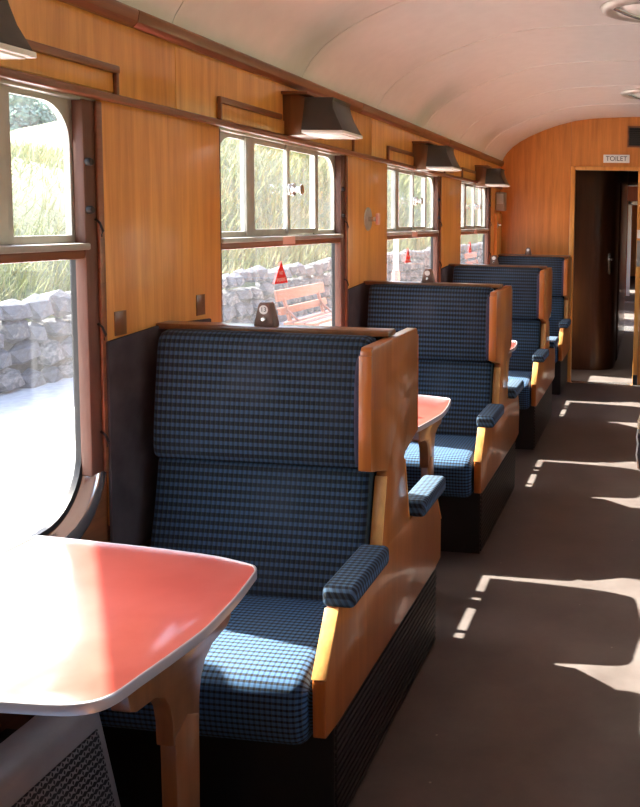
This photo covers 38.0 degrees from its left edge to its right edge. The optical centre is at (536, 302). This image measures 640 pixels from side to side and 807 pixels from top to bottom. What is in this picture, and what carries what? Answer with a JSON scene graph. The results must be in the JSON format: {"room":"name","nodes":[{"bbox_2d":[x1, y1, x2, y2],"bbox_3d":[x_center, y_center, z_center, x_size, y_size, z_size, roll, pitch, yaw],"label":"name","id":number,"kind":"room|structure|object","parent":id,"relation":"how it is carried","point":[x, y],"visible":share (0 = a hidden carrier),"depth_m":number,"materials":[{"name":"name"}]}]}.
{"room":"train carriage","nodes":[
{"label":"train carriage","id":0,"kind":"room"},
{"bbox_2d":[0,0,503,732],"bbox_3d":[-1.055,0.143,3.602,0.128,2.250,10.220,2,5,7],"label":"wall","id":1,"kind":"structure","parent":0,"point":[165,90],"depth_m":2.72,"materials":[{"name":"brown wood"}]},
{"bbox_2d":[0,0,36,58],"bbox_3d":[-1.120,-0.546,1.614,0.268,0.176,0.238,2,5,7],"label":"wall lamp","id":2,"kind":"object","parent":1,"relation":"attached to","point":[13,44],"visible":1,"depth_m":1.68,"materials":[{"name":"metal"}]},
{"bbox_2d":[0,50,24,58],"bbox_3d":[-1.074,-0.466,1.614,0.145,0.005,0.206,2,5,7],"label":"diffuser","id":3,"kind":"object","parent":2,"relation":"attached to","point":[4,54],"depth_m":1.68,"materials":[{"name":"white"}]},
{"bbox_2d":[0,79,109,552],"bbox_3d":[-1.265,0.117,1.791,0.088,1.226,1.283,2,5,7],"label":"window","id":4,"kind":"structure","parent":1,"relation":"in","point":[83,513],"depth_m":2.33,"materials":[{"name":"brown wood"}]},
{"bbox_2d":[0,83,8,241],"bbox_3d":[-1.255,-0.307,1.878,0.011,0.361,0.333,2,5,7],"label":"vent","id":5,"kind":"object","parent":4,"relation":"attached to","point":[4,188],"depth_m":2.04,"materials":[{"name":"clear glass"}]},
{"bbox_2d":[106,318,210,545],"bbox_3d":[-1.138,0.382,2.707,0.011,0.636,0.572,2,5,7],"label":"pad","id":6,"kind":"object","parent":1,"relation":"attached to","point":[131,359],"visible":0.5,"depth_m":2.52,"materials":[{"name":"fabric"}]},
{"bbox_2d":[219,127,348,326],"bbox_3d":[-1.018,-0.054,3.698,0.088,1.226,1.283,2,5,7],"label":"window","id":7,"kind":"structure","parent":1,"relation":"in","point":[248,237],"depth_m":3.80,"materials":[{"name":"silver metal"}]},
{"bbox_2d":[253,138,284,233],"bbox_3d":[-1.055,-0.452,3.492,0.011,0.361,0.348,2,5,7],"label":"vent","id":8,"kind":"object","parent":7,"relation":"attached to","point":[267,142],"depth_m":3.45,"materials":[{"name":"clear glass"}]},
{"bbox_2d":[274,262,287,283],"bbox_3d":[-1.059,-0.124,3.655,0.002,0.094,0.136,2,5,7],"label":"warning sticker","id":9,"kind":"object","parent":7,"relation":"attached to","point":[281,277],"visible":1,"depth_m":3.65,"materials":[{"name":"red plastic"}]},
{"bbox_2d":[285,145,317,232],"bbox_3d":[-1.007,-0.478,3.785,0.011,0.361,0.333,2,5,7],"label":"vent","id":10,"kind":"object","parent":7,"relation":"attached to","point":[289,188],"depth_m":3.84,"materials":[{"name":"clear glass"}]},
{"bbox_2d":[281,91,362,139],"bbox_3d":[-0.867,-0.749,3.552,0.268,0.176,0.238,2,5,7],"label":"wall lamp","id":11,"kind":"object","parent":1,"relation":"attached to","point":[307,115],"visible":0.98,"depth_m":3.48,"materials":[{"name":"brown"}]},
{"bbox_2d":[306,133,358,138],"bbox_3d":[-0.821,-0.668,3.553,0.145,0.005,0.206,2,5,7],"label":"diffuser","id":12,"kind":"object","parent":11,"relation":"attached to","point":[318,135],"depth_m":3.53,"materials":[{"name":"white"}]},
{"bbox_2d":[348,282,370,327],"bbox_3d":[-0.891,0.210,4.614,0.011,0.636,0.572,2,5,7],"label":"pad","id":13,"kind":"object","parent":1,"relation":"attached to","point":[358,295],"visible":0.29,"depth_m":4.45,"materials":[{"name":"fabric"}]},
{"bbox_2d":[364,207,379,230],"bbox_3d":[-0.849,-0.433,4.592,0.062,0.124,0.124,2,5,7],"label":"wall fitting","id":14,"kind":"object","parent":1,"relation":"attached to","point":[368,218],"visible":1,"depth_m":4.58,"materials":[{"name":"metal"}]},
{"bbox_2d":[387,165,441,281],"bbox_3d":[-0.770,-0.226,5.604,0.088,1.226,1.283,2,5,7],"label":"window","id":15,"kind":"structure","parent":1,"relation":"in","point":[395,232],"depth_m":5.83,"materials":[{"name":"silver metal"}]},
{"bbox_2d":[398,169,411,229],"bbox_3d":[-0.807,-0.624,5.398,0.011,0.361,0.348,2,5,7],"label":"vent","id":16,"kind":"object","parent":15,"relation":"attached to","point":[404,171],"depth_m":5.44,"materials":[{"name":"clear glass"}]},
{"bbox_2d":[405,249,410,262],"bbox_3d":[-0.811,-0.296,5.561,0.002,0.094,0.136,2,5,7],"label":"warning sticker","id":17,"kind":"object","parent":15,"relation":"attached to","point":[407,260],"visible":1,"depth_m":5.56,"materials":[{"name":"red paint"}]},
{"bbox_2d":[411,172,426,229],"bbox_3d":[-0.759,-0.650,5.691,0.011,0.361,0.333,2,5,7],"label":"vent","id":18,"kind":"object","parent":15,"relation":"attached to","point":[414,200],"depth_m":5.76,"materials":[{"name":"clear glass"}]},
{"bbox_2d":[412,141,461,171],"bbox_3d":[-0.620,-0.900,5.461,0.268,0.176,0.238,2,5,7],"label":"wall lamp","id":19,"kind":"object","parent":1,"relation":"attached to","point":[428,156],"visible":1,"depth_m":5.38,"materials":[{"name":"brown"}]},
{"bbox_2d":[430,169,457,170],"bbox_3d":[-0.574,-0.819,5.461,0.145,0.005,0.206,2,5,7],"label":"diffuser","id":20,"kind":"object","parent":19,"relation":"attached to","point":[430,169],"depth_m":5.45,"materials":[{"name":"white"}]},
{"bbox_2d":[441,265,454,282],"bbox_3d":[-0.643,0.039,6.520,0.011,0.636,0.572,2,5,7],"label":"pad","id":21,"kind":"object","parent":1,"relation":"attached to","point":[446,272],"visible":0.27,"depth_m":6.39,"materials":[{"name":"fabric"}]},
{"bbox_2d":[461,181,491,263],"bbox_3d":[-0.522,-0.397,7.510,0.088,1.226,1.283,2,5,7],"label":"window","id":22,"kind":"structure","parent":1,"relation":"in","point":[485,229],"depth_m":7.75,"materials":[{"name":"silver metal"}]},
{"bbox_2d":[466,183,472,227],"bbox_3d":[-0.559,-0.795,7.305,0.011,0.361,0.348,2,5,7],"label":"vent","id":23,"kind":"object","parent":22,"relation":"attached to","point":[467,184],"depth_m":7.43,"materials":[{"name":"clear glass"}]},
{"bbox_2d":[473,185,481,227],"bbox_3d":[-0.511,-0.821,7.597,0.011,0.361,0.333,2,5,7],"label":"vent","id":24,"kind":"object","parent":22,"relation":"attached to","point":[475,206],"depth_m":7.73,"materials":[{"name":"clear glass"}]},
{"bbox_2d":[475,165,509,186],"bbox_3d":[-0.372,-1.050,7.369,0.268,0.176,0.238,2,5,7],"label":"wall lamp","id":25,"kind":"object","parent":1,"relation":"attached to","point":[486,176],"visible":1,"depth_m":7.28,"materials":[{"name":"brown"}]},
{"bbox_2d":[495,192,506,210],"bbox_3d":[-0.340,-0.955,8.368,0.085,0.175,0.136,2,5,7],"label":"alarm box","id":26,"kind":"object","parent":1,"relation":"attached to","point":[501,197],"visible":1,"depth_m":8.31,"materials":[{"name":"wood"}]},
{"bbox_2d":[117,0,639,160],"bbox_3d":[0.404,-1.125,3.299,2.804,0.525,10.220,2,5,7],"label":"ceiling","id":27,"kind":"structure","parent":0,"point":[487,77],"depth_m":4.44,"materials":[{"name":"paint"}]},
{"bbox_2d":[600,0,639,21],"bbox_3d":[0.520,-1.334,4.085,0.460,0.070,0.460,2,5,7],"label":"ceiling light","id":28,"kind":"object","parent":27,"relation":"attached to","point":[624,10],"visible":1,"depth_m":4.02,"materials":[{"name":"metal"}]},
{"bbox_2d":[620,89,639,99],"bbox_3d":[0.870,-1.576,6.771,0.460,0.070,0.460,2,5,7],"label":"ceiling light","id":29,"kind":"object","parent":27,"relation":"attached to","point":[632,93],"visible":1,"depth_m":6.70,"materials":[{"name":"white"}]},
{"bbox_2d":[348,276,639,806],"bbox_3d":[1.474,0.511,12.105,3.140,0.068,27.800,2,5,7],"label":"floor","id":30,"kind":"structure","parent":0,"point":[526,691],"depth_m":3.28,"materials":[{"name":"brown carpet"}]},
{"bbox_2d":[0,712,120,806],"bbox_3d":[-1.164,1.170,1.796,0.310,0.393,0.660,2,5,7],"label":"heater cover","id":31,"kind":"object","parent":30,"relation":"on","point":[49,761],"visible":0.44,"depth_m":1.96,"materials":[{"name":"grey metal"}]},
{"bbox_2d":[0,535,256,806],"bbox_3d":[-0.978,1.001,1.776,0.684,0.781,0.770,2,5,7],"label":"table","id":32,"kind":"object","parent":30,"relation":"on","point":[87,627],"visible":1,"depth_m":1.72,"materials":[{"name":"red laminate"}]},
{"bbox_2d":[99,302,445,806],"bbox_3d":[-0.765,0.654,2.684,0.775,1.312,1.220,2,5,7],"label":"seat","id":33,"kind":"object","parent":30,"relation":"on","point":[281,449],"visible":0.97,"depth_m":2.48,"materials":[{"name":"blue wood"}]},
{"bbox_2d":[99,595,326,744],"bbox_3d":[-0.834,0.940,2.324,0.635,0.208,0.440,2,5,7],"label":"seat cushion","id":34,"kind":"object","parent":33,"relation":"on","point":[257,683],"depth_m":2.12,"materials":[{"name":"fabric"}]},
{"bbox_2d":[150,457,375,600],"bbox_3d":[-0.794,0.661,2.558,0.639,0.421,0.179,2,5,7],"label":"cushion","id":35,"kind":"object","parent":33,"relation":"on","point":[297,521],"depth_m":2.50,"materials":[{"name":"fabric"}]},
{"bbox_2d":[154,329,377,468],"bbox_3d":[-0.782,0.272,2.553,0.639,0.371,0.146,2,5,7],"label":"cushion","id":36,"kind":"object","parent":33,"relation":"on","point":[228,398],"depth_m":2.50,"materials":[{"name":"fabric"}]},
{"bbox_2d":[412,395,450,477],"bbox_3d":[-0.730,0.829,3.683,0.684,0.781,0.770,2,5,7],"label":"table","id":37,"kind":"object","parent":30,"relation":"on","point":[431,409],"visible":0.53,"depth_m":3.60,"materials":[{"name":"red laminate"}]},
{"bbox_2d":[363,269,523,553],"bbox_3d":[-0.518,0.483,4.591,0.775,1.312,1.220,2,5,7],"label":"seat","id":38,"kind":"object","parent":30,"relation":"on","point":[464,330],"visible":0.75,"depth_m":4.38,"materials":[{"name":"fabric"}]},
{"bbox_2d":[367,284,493,361],"bbox_3d":[-0.535,0.100,4.459,0.639,0.371,0.146,2,5,7],"label":"cushion","id":39,"kind":"object","parent":38,"relation":"on","point":[449,320],"depth_m":4.40,"materials":[{"name":"fabric"}]},
{"bbox_2d":[404,435,476,497],"bbox_3d":[-0.587,0.769,4.231,0.635,0.208,0.440,2,5,7],"label":"seat cushion","id":40,"kind":"object","parent":38,"relation":"on","point":[455,456],"depth_m":4.01,"materials":[{"name":"fabric"}]},
{"bbox_2d":[418,359,493,436],"bbox_3d":[-0.546,0.489,4.464,0.639,0.421,0.179,2,5,7],"label":"cushion","id":41,"kind":"object","parent":38,"relation":"on","point":[469,383],"depth_m":4.40,"materials":[{"name":"fabric"}]},
{"bbox_2d":[448,255,558,449],"bbox_3d":[-0.270,0.311,6.497,0.775,1.312,1.220,2,5,7],"label":"seat","id":42,"kind":"object","parent":30,"relation":"on","point":[532,362],"visible":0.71,"depth_m":6.29,"materials":[{"name":"fabric"}]},
{"bbox_2d":[453,266,540,319],"bbox_3d":[-0.287,-0.071,6.365,0.639,0.371,0.146,2,5,7],"label":"cushion","id":43,"kind":"object","parent":42,"relation":"on","point":[522,279],"depth_m":6.29,"materials":[{"name":"fabric"}]},
{"bbox_2d":[508,371,531,408],"bbox_3d":[-0.339,0.597,6.137,0.635,0.208,0.440,2,5,7],"label":"seat cushion","id":44,"kind":"object","parent":42,"relation":"on","point":[525,396],"depth_m":5.93,"materials":[{"name":"fabric"}]},
{"bbox_2d":[508,319,540,371],"bbox_3d":[-0.298,0.318,6.370,0.639,0.421,0.179,2,5,7],"label":"cushion","id":45,"kind":"object","parent":42,"relation":"on","point":[527,332],"depth_m":6.29,"materials":[{"name":"fabric"}]},
{"bbox_2d":[506,340,516,382],"bbox_3d":[-0.482,0.658,5.589,0.684,0.781,0.770,2,5,7],"label":"table","id":46,"kind":"object","parent":30,"relation":"on","point":[514,343],"visible":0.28,"depth_m":5.55,"materials":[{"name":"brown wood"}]},
{"bbox_2d":[498,248,571,394],"bbox_3d":[-0.066,0.154,8.233,0.775,1.312,0.810,2,5,7],"label":"seat","id":47,"kind":"object","parent":30,"relation":"on","point":[560,319],"visible":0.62,"depth_m":8.22,"materials":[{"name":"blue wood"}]},
{"bbox_2d":[498,256,564,296],"bbox_3d":[-0.057,-0.246,8.304,0.639,0.371,0.146,2,5,7],"label":"cushion","id":48,"kind":"object","parent":47,"relation":"on","point":[556,262],"depth_m":8.24,"materials":[{"name":"fabric"}]},
{"bbox_2d":[549,296,563,336],"bbox_3d":[-0.069,0.143,8.309,0.639,0.421,0.179,2,5,7],"label":"cushion","id":49,"kind":"object","parent":47,"relation":"on","point":[557,313],"depth_m":8.23,"materials":[{"name":"fabric"}]},
{"bbox_2d":[555,336,558,362],"bbox_3d":[-0.109,0.422,8.076,0.635,0.208,0.440,2,5,7],"label":"seat cushion","id":50,"kind":"object","parent":47,"relation":"on","point":[557,347],"depth_m":7.85,"materials":[{"name":"fabric"}]},
{"bbox_3d":[1.232,0.537,4.368,1.330,1.312,1.220,2,5,7],"label":"seat","id":51,"kind":"object","parent":30,"relation":"on","visible":0},
{"bbox_2d":[635,415,639,469],"bbox_3d":[0.522,0.617,4.084,0.121,0.313,0.268,2,5,7],"label":"armrest","id":52,"kind":"object","parent":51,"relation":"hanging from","point":[637,454],"visible":1,"depth_m":3.98,"materials":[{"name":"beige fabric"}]},
{"bbox_2d":[500,117,639,384],"bbox_3d":[1.041,-0.465,8.464,2.860,2.645,0.090,2,5,7],"label":"wall","id":53,"kind":"structure","parent":0,"point":[540,170],"depth_m":8.51,"materials":[{"name":"brown wood"}]},
{"bbox_2d":[603,155,629,162],"bbox_3d":[0.756,-1.363,8.382,0.248,0.076,0.007,2,5,7],"label":"sign","id":54,"kind":"object","parent":53,"relation":"attached to","point":[606,158],"visible":1,"depth_m":8.38,"materials":[{"name":"white paint"}]},
{"bbox_2d":[627,126,639,147],"bbox_3d":[1.019,-1.565,8.342,0.320,0.200,0.018,2,5,7],"label":"air vent","id":55,"kind":"object","parent":53,"relation":"in","point":[633,140],"visible":1,"depth_m":8.36,"materials":[{"name":"black metal"}]},
{"bbox_2d":[571,170,627,369],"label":"door","id":56,"kind":"structure","parent":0,"point":[601,197],"depth_m":9.32,"materials":[{"name":"brown wood"}]},
{"bbox_2d":[625,186,637,295],"bbox_3d":[2.385,-1.349,18.815,2.840,2.450,0.100,2,5,7],"label":"wall partition","id":57,"kind":"structure","parent":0,"point":[632,191],"depth_m":18.81,"materials":[{"name":"red wood"}]},
{"bbox_2d":[624,171,638,332],"bbox_3d":[1.130,-0.812,12.809,1.960,2.460,0.862,2,5,7],"label":"wall","id":58,"kind":"structure","parent":0,"point":[632,175],"depth_m":12.43,"materials":[{"name":"brown wood"}]},
{"bbox_2d":[630,205,636,275],"bbox_3d":[3.286,-1.997,25.741,2.900,2.500,0.050,2,5,7],"label":"wall","id":59,"kind":"structure","parent":0,"point":[634,207],"depth_m":25.80,"materials":[{"name":"brown wood"}]},
{"label":"outside","id":60,"kind":"structure","parent":0,"visible":0},
{"bbox_2d":[0,121,482,321],"bbox_3d":[-19.134,-5.573,32.358,33.707,6.825,80.000,2,5,7],"label":"grass","id":61,"kind":"structure","parent":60,"point":[52,130],"depth_m":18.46,"materials":[{"name":"plant"}]},
{"bbox_2d":[9,94,57,130],"bbox_3d":[-24.807,-8.111,42.698,5.455,4.504,4.921,2,5,7],"label":"tree","id":62,"kind":"object","parent":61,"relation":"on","point":[23,112],"visible":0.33,"depth_m":40.95,"materials":[{"name":"green plant"}]},
{"bbox_2d":[35,100,54,116],"bbox_3d":[-29.555,-10.018,55.149,6.604,5.820,5.657,-3,7,-36],"label":"tree","id":63,"kind":"object","parent":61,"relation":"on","point":[38,102],"visible":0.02,"depth_m":52.61,"materials":[{"name":"green plant"}]},
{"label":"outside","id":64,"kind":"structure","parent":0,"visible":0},
{"bbox_3d":[5.083,-0.798,39.764,120.000,0.200,160.000,2,5,7],"label":"ground","id":65,"kind":"structure","parent":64,"visible":0},
{"bbox_2d":[0,308,331,549],"bbox_3d":[-0.845,-0.371,27.918,5.260,0.904,85.000,2,5,7],"label":"platform","id":66,"kind":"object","parent":65,"relation":"on","point":[37,426],"depth_m":6.43,"materials":[{"name":"concrete"}]},
{"bbox_2d":[0,242,482,392],"bbox_3d":[-2.370,-1.541,30.542,0.341,1.126,80.000,2,5,7],"label":"stone wall","id":67,"kind":"structure","parent":66,"relation":"on","point":[38,352],"depth_m":9.40,"materials":[{"name":"grey stone"}]},
{"bbox_2d":[274,282,331,325],"bbox_3d":[-2.935,0.208,11.820,0.540,0.835,1.600,2,5,7],"label":"bench","id":68,"kind":"object","parent":66,"relation":"on","point":[325,317],"visible":0.52,"depth_m":11.59,"materials":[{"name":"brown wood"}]},
{"bbox_2d":[392,239,399,280],"bbox_3d":[-2.784,-1.217,17.463,0.170,2.640,0.166,2,5,7],"label":"post","id":69,"kind":"object","parent":66,"relation":"on","point":[395,273],"visible":0.44,"depth_m":17.45,"materials":[{"name":"white paint"}]},
{"bbox_2d":[464,252,479,263],"bbox_3d":[-1.631,-0.961,24.727,0.540,0.835,1.600,2,5,7],"label":"bench","id":70,"kind":"object","parent":66,"relation":"on","point":[473,254],"visible":0.23,"depth_m":24.69,"materials":[{"name":"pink wood"}]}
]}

